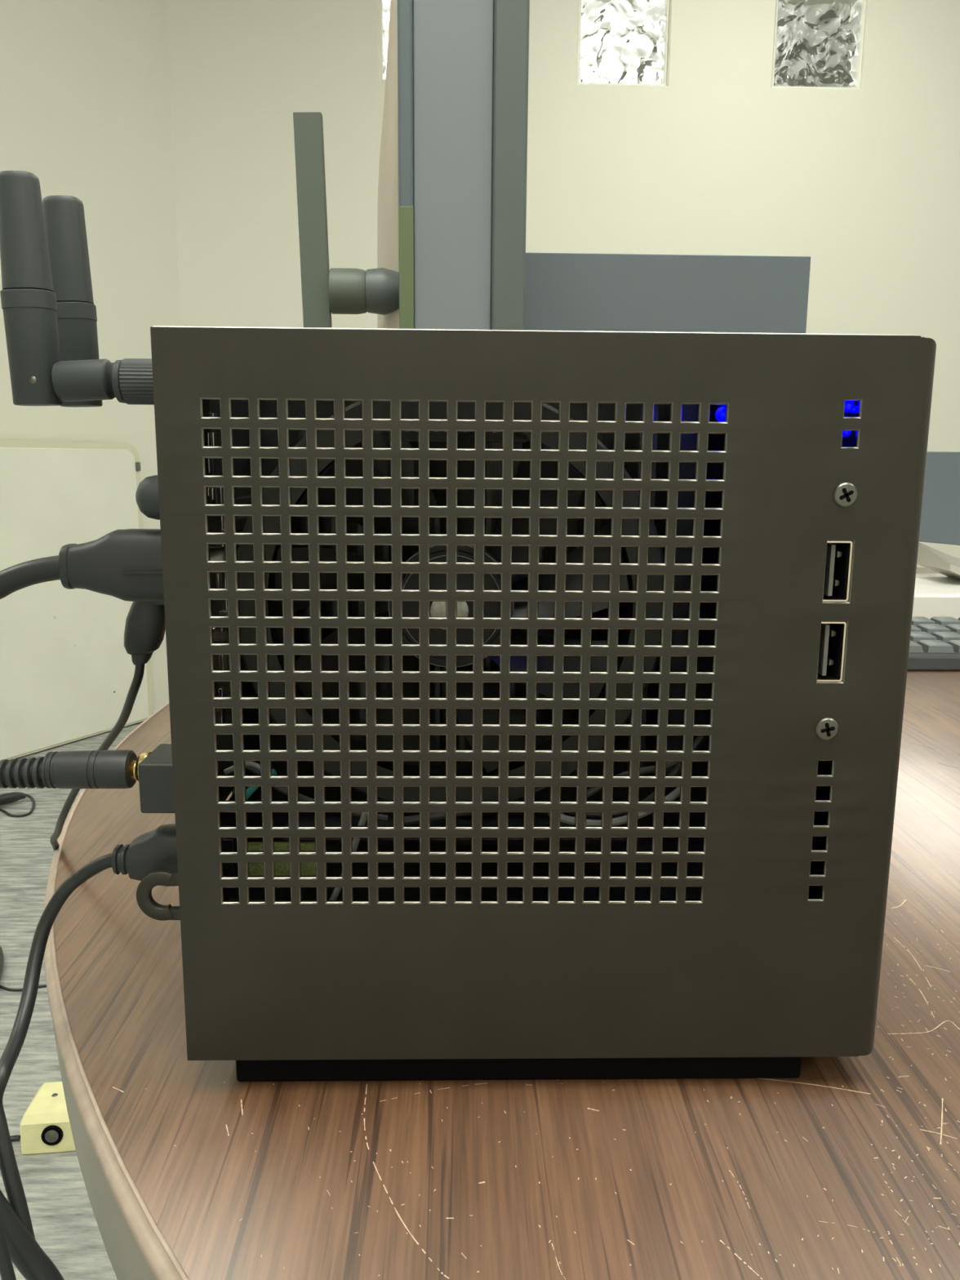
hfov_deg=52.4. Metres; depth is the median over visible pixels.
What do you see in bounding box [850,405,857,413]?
light
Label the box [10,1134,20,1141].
wire
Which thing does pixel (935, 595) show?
display
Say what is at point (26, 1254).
cord
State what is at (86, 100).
wall
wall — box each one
[0,0,181,713]
[166,0,959,629]
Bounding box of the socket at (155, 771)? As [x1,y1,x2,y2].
[137,743,174,813]
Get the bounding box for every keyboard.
[906,616,959,671]
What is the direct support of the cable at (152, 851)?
attached to the computer
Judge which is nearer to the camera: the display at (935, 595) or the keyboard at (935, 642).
the keyboard at (935, 642)
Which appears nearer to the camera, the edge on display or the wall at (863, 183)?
the edge on display
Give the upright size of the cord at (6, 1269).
0.034 m
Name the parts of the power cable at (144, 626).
cord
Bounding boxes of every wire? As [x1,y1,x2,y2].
[0,792,35,817]
[0,946,4,979]
[0,984,46,991]
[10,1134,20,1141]
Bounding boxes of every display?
[293,0,529,330]
[524,252,810,333]
[911,451,959,619]
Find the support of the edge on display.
on the round table
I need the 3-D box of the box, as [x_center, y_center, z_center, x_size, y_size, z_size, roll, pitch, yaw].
[-0.531,0.622,1.281,0.115,0.053,0.089,-1,11,-7]
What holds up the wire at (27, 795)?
on the floor
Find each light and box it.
[715,406,725,422]
[842,431,850,435]
[844,400,853,412]
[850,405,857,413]
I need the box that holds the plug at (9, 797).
[0,791,26,805]
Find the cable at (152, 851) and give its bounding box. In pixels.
[0,823,178,1238]
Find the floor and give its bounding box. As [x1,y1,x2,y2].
[0,720,143,1279]
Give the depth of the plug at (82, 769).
0.22 m
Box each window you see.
[379,0,390,80]
[577,0,669,85]
[772,0,866,88]
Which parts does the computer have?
hinge arm, round knob, connector plate, blade, blade, blade, blade, blade, blade, blade, panel, blade, blade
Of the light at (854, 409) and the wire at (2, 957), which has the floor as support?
the wire at (2, 957)
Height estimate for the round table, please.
0.737 m
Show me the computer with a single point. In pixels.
(546, 690)
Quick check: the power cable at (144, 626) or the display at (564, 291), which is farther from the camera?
the display at (564, 291)
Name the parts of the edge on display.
frame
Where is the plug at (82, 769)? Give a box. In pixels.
[0,749,151,788]
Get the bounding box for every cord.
[0,1189,64,1279]
[0,1225,16,1279]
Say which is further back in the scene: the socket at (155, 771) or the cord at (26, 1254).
the socket at (155, 771)
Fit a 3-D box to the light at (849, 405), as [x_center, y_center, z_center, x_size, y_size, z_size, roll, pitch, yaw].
[0.073,-0.047,0.194,0.002,0.002,0.002,0,10,-1]
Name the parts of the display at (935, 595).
screen panel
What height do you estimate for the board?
0.916 m
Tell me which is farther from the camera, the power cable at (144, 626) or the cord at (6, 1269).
the power cable at (144, 626)
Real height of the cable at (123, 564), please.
0.249 m
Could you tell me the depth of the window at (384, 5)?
3.21 m
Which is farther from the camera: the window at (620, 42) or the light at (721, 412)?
the window at (620, 42)
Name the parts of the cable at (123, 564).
cord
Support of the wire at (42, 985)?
on the floor
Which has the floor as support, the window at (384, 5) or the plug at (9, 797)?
the plug at (9, 797)
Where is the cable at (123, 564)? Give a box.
[0,528,164,601]
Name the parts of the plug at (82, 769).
cord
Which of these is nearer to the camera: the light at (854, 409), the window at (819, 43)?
the light at (854, 409)
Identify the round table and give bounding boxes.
[44,567,959,1279]
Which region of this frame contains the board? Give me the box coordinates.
[0,439,153,760]
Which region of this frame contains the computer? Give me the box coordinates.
[0,170,936,1081]
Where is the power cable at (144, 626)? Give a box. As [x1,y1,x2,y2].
[49,600,165,851]
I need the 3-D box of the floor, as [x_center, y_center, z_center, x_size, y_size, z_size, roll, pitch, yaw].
[-0.975,0.832,0.543,8.600,0.100,6.420,0,10,-1]
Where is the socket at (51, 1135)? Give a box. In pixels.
[40,1124,62,1145]
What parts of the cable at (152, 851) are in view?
cord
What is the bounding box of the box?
[19,1081,75,1155]
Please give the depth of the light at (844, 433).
0.19 m
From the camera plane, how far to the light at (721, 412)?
0.20 m

